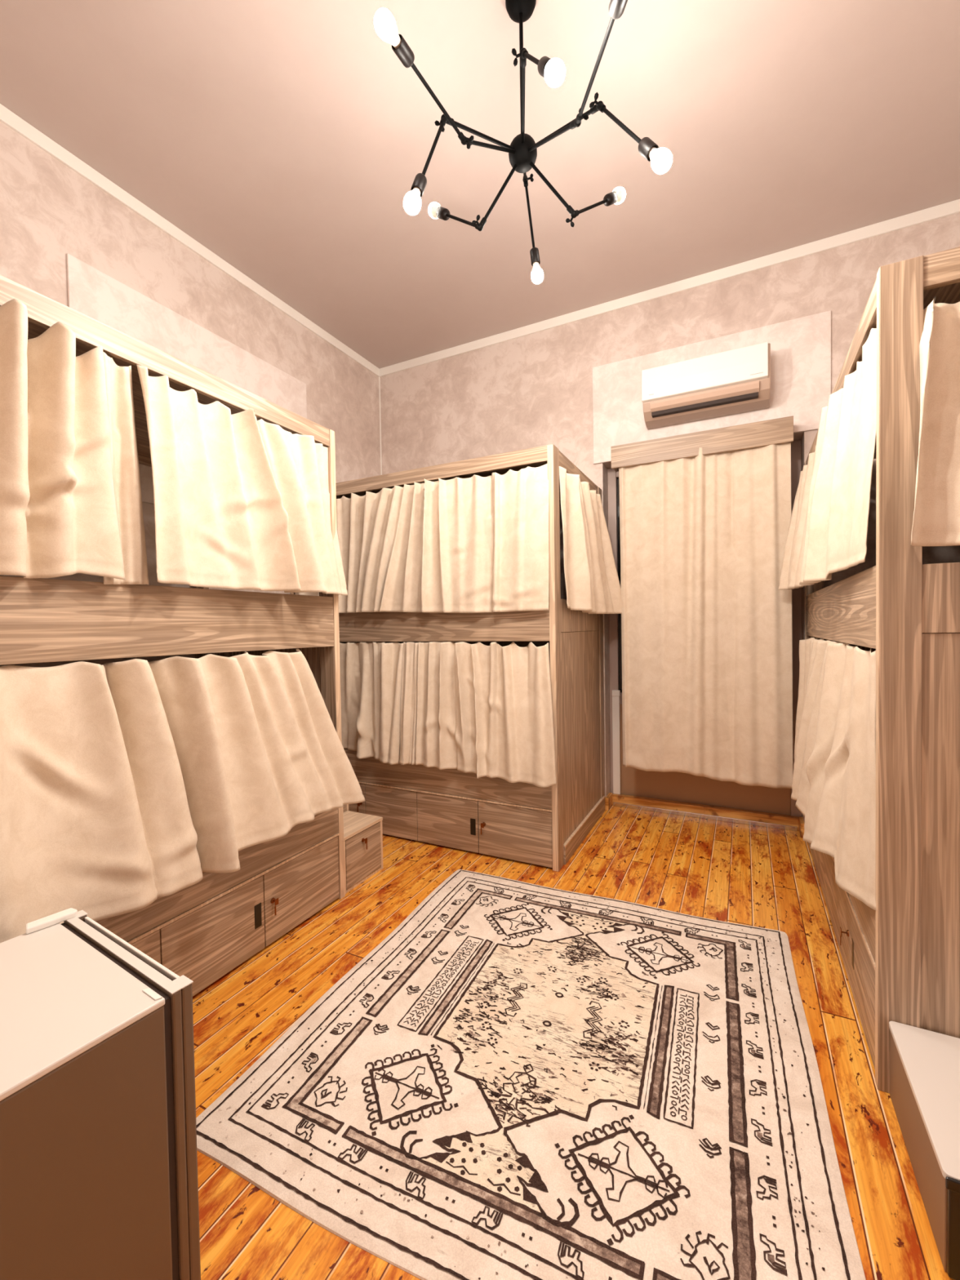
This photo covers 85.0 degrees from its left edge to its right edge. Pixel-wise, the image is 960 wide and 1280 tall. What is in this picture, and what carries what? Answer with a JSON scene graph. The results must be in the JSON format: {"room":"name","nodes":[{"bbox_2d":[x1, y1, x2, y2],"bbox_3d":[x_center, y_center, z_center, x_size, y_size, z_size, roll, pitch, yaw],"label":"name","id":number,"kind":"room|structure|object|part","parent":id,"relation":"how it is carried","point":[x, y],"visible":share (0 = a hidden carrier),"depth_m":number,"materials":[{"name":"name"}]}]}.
{"room":"dormitory","nodes":[
{"label":"dormitory","id":0,"kind":"room"},
{"bbox_2d":[0,120,380,666],"bbox_3d":[-1.888,-0.467,2.299,0.100,3.383,4.838,0,2,27],"label":"wall","id":1,"kind":"structure","parent":0,"point":[49,211],"depth_m":2.65,"materials":[{"name":"paint"}]},
{"bbox_2d":[66,253,306,504],"bbox_3d":[-1.498,-1.212,2.954,0.014,1.029,1.413,0,2,27],"label":"wall panel","id":2,"kind":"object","parent":1,"relation":"attached to","point":[93,293],"depth_m":2.72,"materials":[{"name":"paint"}]},
{"bbox_2d":[0,103,380,377],"bbox_3d":[-1.865,-2.127,2.234,0.012,0.062,4.638,0,2,27],"label":"trim","id":3,"kind":"structure","parent":1,"relation":"attached to","point":[7,117],"depth_m":2.67,"materials":[{"name":"white paint"}]},
{"bbox_2d":[0,0,959,368],"bbox_3d":[0.009,-2.200,1.515,4.208,0.060,5.240,0,2,27],"label":"ceiling","id":4,"kind":"structure","parent":0,"point":[289,140],"depth_m":2.25,"materials":[{"name":"paint"}]},
{"bbox_2d":[373,0,672,284],"bbox_3d":[0.141,-1.701,1.600,0.747,0.946,1.074,-1,1,5],"label":"chandelier","id":5,"kind":"object","parent":4,"relation":"hanging from","point":[522,150],"visible":1,"depth_m":1.55,"materials":[{"name":"black metal"}]},
{"bbox_3d":[-0.218,-1.508,1.311,0.046,0.046,0.040,0,2,27],"label":"bulb","id":6,"kind":"part","parent":5,"relation":"part of","materials":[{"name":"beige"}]},
{"bbox_2d":[391,34,414,67],"bbox_3d":[-0.196,-1.512,1.349,0.038,0.037,0.063,0,2,27],"label":"socket","id":7,"kind":"object","parent":5,"relation":"attached to","point":[400,46],"depth_m":1.34,"materials":[{"name":"brown metal"}]},
{"bbox_3d":[-0.191,-1.278,1.503,0.044,0.048,0.044,-1,1,-1],"label":"bulb","id":8,"kind":"part","parent":5,"relation":"part of","materials":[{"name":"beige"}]},
{"bbox_2d":[410,173,426,197],"bbox_3d":[-0.177,-1.319,1.518,0.036,0.066,0.051,0,2,40],"label":"socket","id":9,"kind":"object","parent":5,"relation":"attached to","point":[420,183],"depth_m":1.50,"materials":[{"name":"brown metal"}]},
{"bbox_3d":[-0.158,-1.621,1.984,0.051,0.050,0.045,0,2,27],"label":"bulb","id":10,"kind":"part","parent":5,"relation":"part of","materials":[{"name":"beige"}]},
{"bbox_2d":[435,206,449,220],"bbox_3d":[-0.138,-1.591,1.954,0.035,0.059,0.062,-2,2,-37],"label":"socket","id":11,"kind":"object","parent":5,"relation":"attached to","point":[442,213],"depth_m":1.94,"materials":[{"name":"brown metal"}]},
{"bbox_3d":[-0.035,-1.589,1.597,0.055,0.144,0.540,0,2,38],"label":"arm","id":12,"kind":"part","parent":5,"relation":"part of","materials":[{"name":"black metal"}]},
{"bbox_3d":[-0.020,-1.507,1.667,0.427,0.314,0.032,-2,2,-40],"label":"arm","id":13,"kind":"part","parent":5,"relation":"part of","materials":[{"name":"black metal"}]},
{"bbox_3d":[-0.006,-1.529,1.825,0.314,0.272,0.103,0,2,27],"label":"arm","id":14,"kind":"part","parent":5,"relation":"part of","materials":[{"name":"black metal"}]},
{"bbox_3d":[0.143,-1.896,1.786,0.013,0.465,0.013,0,2,27],"label":"stem","id":15,"kind":"part","parent":5,"relation":"part of","materials":[{"name":"black metal"}]},
{"bbox_3d":[0.165,-1.699,1.950,0.043,0.269,0.323,-1,1,12],"label":"arm","id":16,"kind":"part","parent":5,"relation":"part of","materials":[{"name":"black metal"}]},
{"bbox_3d":[0.135,-1.573,1.569,0.051,0.181,0.451,-1,1,-2],"label":"arm","id":17,"kind":"part","parent":5,"relation":"part of","materials":[{"name":"black metal"}]},
{"bbox_2d":[529,247,540,266],"bbox_3d":[0.221,-1.543,2.106,0.039,0.064,0.041,0,2,27],"label":"socket","id":18,"kind":"object","parent":5,"relation":"attached to","point":[534,252],"depth_m":2.09,"materials":[{"name":"brown metal"}]},
{"bbox_3d":[0.229,-1.500,2.111,0.045,0.042,0.045,0,2,27],"label":"bulb","id":19,"kind":"part","parent":5,"relation":"part of","materials":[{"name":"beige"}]},
{"bbox_2d":[537,56,551,77],"bbox_3d":[0.170,-1.455,1.332,0.036,0.062,0.059,-1,1,-18],"label":"socket","id":20,"kind":"object","parent":5,"relation":"attached to","point":[542,63],"depth_m":1.32,"materials":[{"name":"brown metal"}]},
{"bbox_3d":[0.317,-1.540,1.792,0.331,0.261,0.113,-1,1,-17],"label":"arm","id":21,"kind":"part","parent":5,"relation":"part of","materials":[{"name":"black metal"}]},
{"bbox_3d":[0.258,-1.540,1.495,0.077,0.246,0.640,-1,1,-14],"label":"arm","id":22,"kind":"part","parent":5,"relation":"part of","materials":[{"name":"black metal"}]},
{"bbox_3d":[0.293,-1.504,1.603,0.021,0.327,0.485,-2,2,-38],"label":"arm","id":23,"kind":"part","parent":5,"relation":"part of","materials":[{"name":"black metal"}]},
{"bbox_2d":[603,191,617,206],"bbox_3d":[0.474,-1.603,1.904,0.062,0.059,0.036,-2,2,-45],"label":"socket","id":24,"kind":"object","parent":5,"relation":"attached to","point":[610,198],"depth_m":1.89,"materials":[{"name":"brown metal"}]},
{"bbox_3d":[0.501,-1.632,1.926,0.044,0.050,0.051,0,2,27],"label":"bulb","id":25,"kind":"part","parent":5,"relation":"part of","materials":[{"name":"beige"}]},
{"bbox_2d":[608,0,627,19],"bbox_3d":[0.306,-1.407,1.154,0.036,0.045,0.065,-1,1,-4],"label":"socket","id":26,"kind":"object","parent":5,"relation":"attached to","point":[616,7],"depth_m":1.16,"materials":[{"name":"brown metal"}]},
{"bbox_2d":[638,137,658,161],"bbox_3d":[0.451,-1.315,1.403,0.035,0.063,0.057,-2,2,-37],"label":"socket","id":27,"kind":"object","parent":5,"relation":"attached to","point":[647,148],"depth_m":1.39,"materials":[{"name":"brown metal"}]},
{"bbox_3d":[0.467,-1.279,1.380,0.048,0.050,0.044,0,2,27],"label":"bulb","id":28,"kind":"part","parent":5,"relation":"part of","materials":[{"name":"beige glass"}]},
{"bbox_2d":[192,805,954,1279],"bbox_3d":[0.065,1.241,1.597,4.208,0.060,5.240,0,2,27],"label":"floor","id":29,"kind":"structure","parent":0,"point":[734,873],"depth_m":1.82,"materials":[{"name":"brown wood"}]},
{"bbox_2d":[0,907,200,1279],"bbox_3d":[-0.883,0.936,0.882,0.493,0.614,0.550,0,2,33],"label":"mini fridge","id":30,"kind":"object","parent":29,"relation":"on","point":[99,1155],"visible":1,"depth_m":0.88,"materials":[{"name":"white metal"}]},
{"bbox_3d":[-0.740,0.926,1.094,0.478,0.579,0.037,0,2,33],"label":"door","id":31,"kind":"part","parent":30,"relation":"part of","materials":[{"name":"brown metal"}]},
{"bbox_2d":[0,275,345,995],"bbox_3d":[-1.530,0.152,1.759,1.010,2.160,1.990,0,2,27],"label":"bunk bed","id":32,"kind":"object","parent":29,"relation":"on","point":[202,931],"visible":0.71,"depth_m":1.83,"materials":[{"name":"brown wood"}]},
{"bbox_2d":[0,298,124,580],"bbox_3d":[-1.254,-0.494,1.125,0.158,0.683,0.901,0,2,24],"label":"curtain","id":33,"kind":"object","parent":32,"relation":"hanging from","point":[59,513],"visible":1,"depth_m":1.38,"materials":[{"name":"beige fabric"}]},
{"bbox_2d":[102,351,149,584],"bbox_3d":[-1.080,-0.506,1.574,0.054,0.686,0.133,0,2,27],"label":"curtain","id":34,"kind":"object","parent":32,"relation":"hanging from","point":[118,380],"visible":0.71,"depth_m":1.59,"materials":[{"name":"beige fabric"}]},
{"bbox_3d":[-1.987,-0.887,1.955,0.020,0.077,1.924,0,2,27],"label":"rail","id":35,"kind":"part","parent":32,"relation":"part of","materials":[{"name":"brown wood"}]},
{"bbox_3d":[-1.122,1.077,1.508,0.018,0.286,0.401,0,2,27],"label":"storage door","id":36,"kind":"part","parent":32,"relation":"part of","materials":[{"name":"brown wood"}]},
{"bbox_3d":[-1.123,-0.890,1.521,0.020,0.077,1.924,0,2,27],"label":"rail","id":37,"kind":"part","parent":32,"relation":"part of","materials":[{"name":"brown wood"}]},
{"bbox_3d":[-1.110,-0.057,1.541,0.020,0.225,1.924,0,2,27],"label":"guard rail","id":38,"kind":"part","parent":32,"relation":"part of","materials":[{"name":"brown wood"}]},
{"bbox_2d":[0,648,365,942],"bbox_3d":[-1.002,0.407,1.537,0.255,0.701,1.783,0,2,27],"label":"curtain","id":39,"kind":"object","parent":32,"relation":"hanging from","point":[122,784],"visible":1,"depth_m":1.56,"materials":[{"name":"beige fabric"}]},
{"bbox_3d":[-1.502,0.126,2.840,0.088,2.160,0.033,0,2,27],"label":"post","id":40,"kind":"part","parent":32,"relation":"part of","materials":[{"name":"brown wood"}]},
{"bbox_3d":[-0.941,1.066,1.870,0.018,0.286,0.401,0,2,27],"label":"storage door","id":41,"kind":"part","parent":32,"relation":"part of","materials":[{"name":"brown wood"}]},
{"bbox_3d":[-1.096,0.824,1.562,0.020,0.186,1.924,0,2,27],"label":"seat rail","id":42,"kind":"part","parent":32,"relation":"part of","materials":[{"name":"brown wood"}]},
{"bbox_3d":[-1.092,0.923,1.564,0.021,0.010,1.924,0,2,27],"label":"drawer trim","id":43,"kind":"part","parent":32,"relation":"part of","materials":[{"name":"brown wood"}]},
{"bbox_2d":[136,364,347,595],"bbox_3d":[-0.812,-0.524,2.004,0.182,0.678,0.910,0,2,27],"label":"curtain","id":44,"kind":"object","parent":32,"relation":"hanging from","point":[242,501],"visible":1,"depth_m":1.89,"materials":[{"name":"beige fabric"}]},
{"bbox_3d":[-1.092,0.504,2.648,0.814,1.400,0.018,0,2,27],"label":"panel","id":45,"kind":"part","parent":32,"relation":"part of","materials":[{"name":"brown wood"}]},
{"bbox_3d":[-0.755,1.054,2.239,0.018,0.286,0.418,0,2,27],"label":"storage door","id":46,"kind":"part","parent":32,"relation":"part of","materials":[{"name":"brown wood"}]},
{"bbox_3d":[-0.696,0.123,2.435,0.088,2.160,0.033,0,2,27],"label":"post","id":47,"kind":"part","parent":32,"relation":"part of","materials":[{"name":"brown wood"}]},
{"bbox_2d":[342,804,348,813],"bbox_3d":[-0.908,0.933,2.771,0.282,0.530,0.318,0,2,27],"label":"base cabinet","id":48,"kind":"object","parent":29,"relation":"on","point":[345,807],"visible":0.02,"depth_m":2.83,"materials":[{"name":"brown wood"}]},
{"bbox_2d":[342,810,382,893],"bbox_3d":[-0.668,1.062,2.645,0.254,0.272,0.300,0,2,27],"label":"base cabinet","id":49,"kind":"object","parent":29,"relation":"on","point":[362,833],"visible":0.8,"depth_m":2.60,"materials":[{"name":"brown wood"}]},
{"bbox_2d":[290,444,605,871],"bbox_3d":[-0.204,0.090,3.486,1.828,2.160,1.024,0,2,27],"label":"bunk bed","id":50,"kind":"object","parent":29,"relation":"on","point":[452,808],"visible":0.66,"depth_m":2.91,"materials":[{"name":"brown wood"}]},
{"bbox_2d":[294,485,404,613],"bbox_3d":[-0.821,-0.527,3.182,0.881,0.728,0.128,0,2,27],"label":"curtain","id":51,"kind":"object","parent":50,"relation":"hanging from","point":[367,524],"visible":0.46,"depth_m":3.10,"materials":[{"name":"beige fabric"}]},
{"bbox_3d":[-0.946,1.030,3.352,0.545,0.286,0.018,0,2,27],"label":"storage door","id":52,"kind":"part","parent":50,"relation":"part of","materials":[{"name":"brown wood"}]},
{"bbox_3d":[-0.996,0.472,3.908,0.018,1.400,0.828,0,2,27],"label":"panel","id":53,"kind":"part","parent":50,"relation":"part of","materials":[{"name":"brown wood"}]},
{"bbox_2d":[339,641,403,764],"bbox_3d":[-0.826,0.361,3.200,0.846,0.695,0.162,0,2,27],"label":"curtain","id":54,"kind":"object","parent":50,"relation":"hanging from","point":[371,673],"visible":0.6,"depth_m":3.11,"materials":[{"name":"beige fabric"}]},
{"bbox_3d":[-0.532,1.029,3.143,0.375,0.286,0.018,0,2,27],"label":"storage door","id":55,"kind":"part","parent":50,"relation":"part of","materials":[{"name":"brown wood"}]},
{"bbox_2d":[399,641,418,764],"bbox_3d":[-0.408,0.358,2.984,0.107,0.691,0.111,0,2,27],"label":"curtain","id":56,"kind":"object","parent":50,"relation":"hanging from","point":[410,655],"visible":1,"depth_m":2.98,"materials":[{"name":"beige fabric"}]},
{"bbox_3d":[-0.440,-0.938,3.035,1.752,0.077,0.020,0,2,27],"label":"rail","id":57,"kind":"part","parent":50,"relation":"part of","materials":[{"name":"brown wood"}]},
{"bbox_3d":[-0.427,-0.104,3.055,1.752,0.225,0.020,0,2,27],"label":"guard rail","id":58,"kind":"part","parent":50,"relation":"part of","materials":[{"name":"brown wood"}]},
{"bbox_3d":[-0.413,0.776,3.076,1.752,0.186,0.020,0,2,27],"label":"seat rail","id":59,"kind":"part","parent":50,"relation":"part of","materials":[{"name":"brown wood"}]},
{"bbox_3d":[-0.184,1.027,2.969,0.395,0.286,0.018,0,2,27],"label":"storage door","id":60,"kind":"part","parent":50,"relation":"part of","materials":[{"name":"brown wood"}]},
{"bbox_3d":[-0.412,0.876,3.076,1.752,0.010,0.021,0,2,27],"label":"drawer trim","id":61,"kind":"part","parent":50,"relation":"part of","materials":[{"name":"brown wood"}]},
{"bbox_2d":[379,463,549,613],"bbox_3d":[-0.100,-0.519,2.849,0.999,0.749,0.145,0,1,23],"label":"curtain","id":62,"kind":"object","parent":50,"relation":"hanging from","point":[476,544],"visible":1,"depth_m":2.81,"materials":[{"name":"beige fabric"}]},
{"bbox_2d":[414,641,556,787],"bbox_3d":[0.009,0.366,2.786,0.843,0.711,0.190,0,2,27],"label":"curtain","id":63,"kind":"object","parent":50,"relation":"hanging from","point":[483,710],"visible":1,"depth_m":2.78,"materials":[{"name":"beige fabric"}]},
{"bbox_3d":[0.184,1.026,2.784,0.421,0.286,0.018,0,2,27],"label":"storage door","id":64,"kind":"part","parent":50,"relation":"part of","materials":[{"name":"brown wood"}]},
{"bbox_3d":[0.388,0.099,2.687,0.033,2.160,0.088,0,2,27],"label":"post","id":65,"kind":"part","parent":50,"relation":"part of","materials":[{"name":"brown wood"}]},
{"bbox_3d":[0.579,-0.955,3.070,0.020,0.077,0.828,0,2,27],"label":"rail","id":66,"kind":"part","parent":50,"relation":"part of","materials":[{"name":"brown wood"}]},
{"bbox_3d":[0.602,0.558,3.107,0.017,1.216,0.828,0,2,27],"label":"panel","id":67,"kind":"part","parent":50,"relation":"part of","materials":[{"name":"brown wood"}]},
{"bbox_3d":[0.639,1.117,3.140,0.014,0.095,0.884,0,2,27],"label":"skirting","id":68,"kind":"part","parent":50,"relation":"part of","materials":[{"name":"brown wood"}]},
{"bbox_2d":[559,466,622,613],"bbox_3d":[0.672,-0.532,3.056,0.194,0.760,0.850,0,2,27],"label":"curtain","id":69,"kind":"object","parent":50,"relation":"hanging from","point":[593,586],"visible":1,"depth_m":2.93,"materials":[{"name":"beige fabric"}]},
{"bbox_3d":[0.799,0.073,3.505,0.033,2.160,0.088,0,2,27],"label":"post","id":70,"kind":"part","parent":50,"relation":"part of","materials":[{"name":"brown wood"}]},
{"bbox_2d":[195,869,866,1279],"bbox_3d":[0.236,1.198,1.697,1.487,0.015,1.561,0,2,24],"label":"area rug","id":71,"kind":"object","parent":29,"relation":"on","point":[520,1080],"visible":1,"depth_m":1.36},
{"bbox_2d":[804,246,959,1093],"bbox_3d":[1.902,0.092,1.969,1.035,2.160,1.842,0,2,27],"label":"bunk bed","id":72,"kind":"object","parent":29,"relation":"on","point":[901,958],"visible":0.71,"depth_m":1.35,"materials":[{"name":"brown wood"}]},
{"bbox_3d":[1.817,0.998,2.874,0.018,0.286,0.285,0,2,27],"label":"storage door","id":73,"kind":"part","parent":72,"relation":"part of","materials":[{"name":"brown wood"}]},
{"bbox_3d":[1.903,0.068,2.981,0.088,2.160,0.033,0,2,27],"label":"post","id":74,"kind":"part","parent":72,"relation":"part of","materials":[{"name":"brown wood"}]},
{"bbox_3d":[1.685,1.006,2.611,0.018,0.286,0.296,0,2,27],"label":"storage door","id":75,"kind":"part","parent":72,"relation":"part of","materials":[{"name":"brown wood"}]},
{"bbox_3d":[1.528,1.016,2.298,0.018,0.286,0.396,0,2,27],"label":"storage door","id":76,"kind":"part","parent":72,"relation":"part of","materials":[{"name":"brown wood"}]},
{"bbox_2d":[777,328,876,590],"bbox_3d":[1.367,-0.560,2.159,0.168,0.683,1.625,0,2,27],"label":"curtain","id":77,"kind":"object","parent":72,"relation":"hanging from","point":[828,529],"visible":1,"depth_m":1.73,"materials":[{"name":"beige fabric"}]},
{"bbox_2d":[791,636,875,911],"bbox_3d":[1.379,0.403,2.153,0.153,0.798,1.660,0,2,27],"label":"curtain","id":78,"kind":"object","parent":72,"relation":"hanging from","point":[833,786],"visible":1,"depth_m":1.74,"materials":[{"name":"beige fabric"}]},
{"bbox_3d":[1.465,-0.113,2.182,0.020,0.225,1.776,0,2,27],"label":"guard rail","id":79,"kind":"part","parent":72,"relation":"part of","materials":[{"name":"brown wood"}]},
{"bbox_3d":[1.452,-0.947,2.163,0.020,0.077,1.776,0,2,27],"label":"rail","id":80,"kind":"part","parent":72,"relation":"part of","materials":[{"name":"brown wood"}]},
{"bbox_3d":[1.348,1.027,1.941,0.018,0.286,0.396,0,2,27],"label":"storage door","id":81,"kind":"part","parent":72,"relation":"part of","materials":[{"name":"brown wood"}]},
{"bbox_3d":[2.324,0.446,2.783,0.839,1.400,0.018,0,2,27],"label":"panel","id":82,"kind":"part","parent":72,"relation":"part of","materials":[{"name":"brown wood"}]},
{"bbox_3d":[1.478,0.867,2.207,0.021,0.010,1.776,0,2,27],"label":"drawer trim","id":83,"kind":"part","parent":72,"relation":"part of","materials":[{"name":"brown wood"}]},
{"bbox_3d":[1.479,0.767,2.204,0.020,0.186,1.776,0,2,27],"label":"seat rail","id":84,"kind":"part","parent":72,"relation":"part of","materials":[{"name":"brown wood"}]},
{"bbox_3d":[1.171,1.039,1.589,0.018,0.286,0.383,0,2,27],"label":"storage door","id":85,"kind":"part","parent":72,"relation":"part of","materials":[{"name":"brown wood"}]},
{"bbox_3d":[1.091,0.120,1.365,0.088,2.160,0.033,0,2,27],"label":"post","id":86,"kind":"part","parent":72,"relation":"part of","materials":[{"name":"brown wood"}]},
{"bbox_2d":[911,296,959,546],"bbox_3d":[1.437,-0.543,1.101,0.858,0.667,0.144,0,2,28],"label":"curtain","id":87,"kind":"object","parent":72,"relation":"hanging from","point":[936,513],"visible":1,"depth_m":1.28,"materials":[{"name":"beige fabric"}]},
{"bbox_3d":[1.512,0.590,1.167,0.839,1.216,0.017,0,2,27],"label":"panel","id":88,"kind":"part","parent":72,"relation":"part of","materials":[{"name":"brown wood"}]},
{"bbox_3d":[1.487,-0.923,1.130,0.839,0.077,0.020,0,2,27],"label":"rail","id":89,"kind":"part","parent":72,"relation":"part of","materials":[{"name":"brown wood"}]},
{"bbox_2d":[888,1021,959,1279],"bbox_3d":[1.250,1.105,1.050,0.608,0.200,0.440,0,2,27],"label":"cabinet","id":90,"kind":"object","parent":29,"relation":"on","point":[925,1064],"visible":1,"depth_m":1.15,"materials":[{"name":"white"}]},
{"bbox_3d":[1.250,1.012,1.051,0.608,0.014,0.433,0,2,27],"label":"lid","id":91,"kind":"part","parent":90,"relation":"part of","materials":[{"name":"white plastic"}]},
{"bbox_3d":[1.155,1.117,0.861,0.597,0.181,0.012,0,2,27],"label":"panel","id":92,"kind":"part","parent":90,"relation":"part of","materials":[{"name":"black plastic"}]},
{"bbox_2d":[380,212,959,822],"bbox_3d":[1.096,-0.547,3.663,4.008,3.383,0.482,0,2,27],"label":"wall","id":93,"kind":"structure","parent":0,"point":[535,389],"depth_m":3.56,"materials":[{"name":"paint"}]},
{"bbox_2d":[378,377,382,475],"bbox_3d":[-0.816,-1.502,4.320,0.008,1.321,0.006,0,2,27],"label":"trim","id":94,"kind":"structure","parent":93,"relation":"attached to","point":[379,377],"depth_m":4.31,"materials":[{"name":"white paint"}]},
{"bbox_2d":[604,796,608,810],"bbox_3d":[0.850,1.109,3.557,0.052,0.085,0.022,0,2,27],"label":"baseboard","id":95,"kind":"structure","parent":93,"relation":"attached to","point":[606,799],"depth_m":3.54,"materials":[{"name":"brown wood"}]},
{"bbox_2d":[606,792,612,808],"bbox_3d":[0.887,1.108,3.597,0.022,0.085,0.122,0,2,27],"label":"baseboard","id":96,"kind":"structure","parent":93,"relation":"attached to","point":[610,794],"depth_m":3.60,"materials":[{"name":"brown wood"}]},
{"bbox_2d":[379,199,959,376],"bbox_3d":[0.964,-2.200,3.400,3.996,0.062,0.012,0,2,27],"label":"trim","id":97,"kind":"structure","parent":93,"relation":"attached to","point":[952,207],"depth_m":3.19,"materials":[{"name":"white paint"}]},
{"bbox_2d":[610,415,793,471],"bbox_3d":[1.311,-1.164,3.169,0.998,0.138,0.144,0,2,27],"label":"curtain pelmet","id":98,"kind":"object","parent":93,"relation":"attached to","point":[780,430],"visible":0.99,"depth_m":3.08,"materials":[{"name":"brown wood"}]},
{"bbox_2d":[618,442,793,788],"bbox_3d":[1.312,-0.158,3.121,0.951,1.987,0.102,0,2,27],"label":"door curtain","id":99,"kind":"object","parent":98,"relation":"hanging from","point":[707,628],"visible":1,"depth_m":3.10,"materials":[{"name":"beige fabric"}]},
{"bbox_2d":[607,439,802,817],"bbox_3d":[1.423,-0.023,3.412,1.151,2.337,0.086,0,2,27],"label":"door","id":100,"kind":"structure","parent":93,"relation":"in","point":[671,786],"depth_m":3.50,"materials":[{"name":"beige paint"}]},
{"bbox_3d":[1.175,-0.378,3.543,0.476,1.488,0.006,0,2,27],"label":"pane","id":101,"kind":"part","parent":100,"relation":"part of","materials":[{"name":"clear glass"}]},
{"bbox_3d":[1.443,0.795,3.446,1.033,0.700,0.035,0,2,27],"label":"panel","id":102,"kind":"part","parent":100,"relation":"part of","materials":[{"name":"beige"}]},
{"bbox_2d":[613,801,797,831],"bbox_3d":[1.410,1.133,3.379,1.093,0.028,0.013,0,2,27],"label":"trim","id":103,"kind":"structure","parent":93,"relation":"attached to","point":[736,820],"depth_m":3.35,"materials":[{"name":"brown wood"}]},
{"bbox_2d":[612,793,799,831],"bbox_3d":[1.422,1.109,3.402,1.109,0.075,0.040,0,2,27],"label":"trim","id":104,"kind":"structure","parent":93,"relation":"attached to","point":[628,799],"depth_m":3.36,"materials":[{"name":"brown wood"}]},
{"bbox_2d":[641,342,770,429],"bbox_3d":[1.333,-1.498,3.117,0.688,0.302,0.196,0,2,27],"label":"air conditioner","id":105,"kind":"object","parent":93,"relation":"attached to","point":[737,380],"visible":1,"depth_m":3.05,"materials":[{"name":"beige plastic"}]},
{"bbox_3d":[1.289,-1.549,3.044,0.676,0.195,0.029,0,2,27],"label":"panel","id":106,"kind":"part","parent":105,"relation":"part of","materials":[{"name":"white plastic"}]},
{"bbox_2d":[592,310,831,464],"bbox_3d":[1.359,-1.509,3.222,1.340,0.642,0.014,0,2,27],"label":"wall panel","id":107,"kind":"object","parent":93,"relation":"attached to","point":[801,347],"depth_m":3.11,"materials":[{"name":"paint"}]},
{"bbox_2d":[798,816,804,837],"bbox_3d":[1.897,1.104,3.089,0.022,0.085,0.122,0,2,27],"label":"baseboard","id":108,"kind":"structure","parent":93,"relation":"attached to","point":[802,823],"depth_m":3.05,"materials":[{"name":"brown wood"}]}
]}

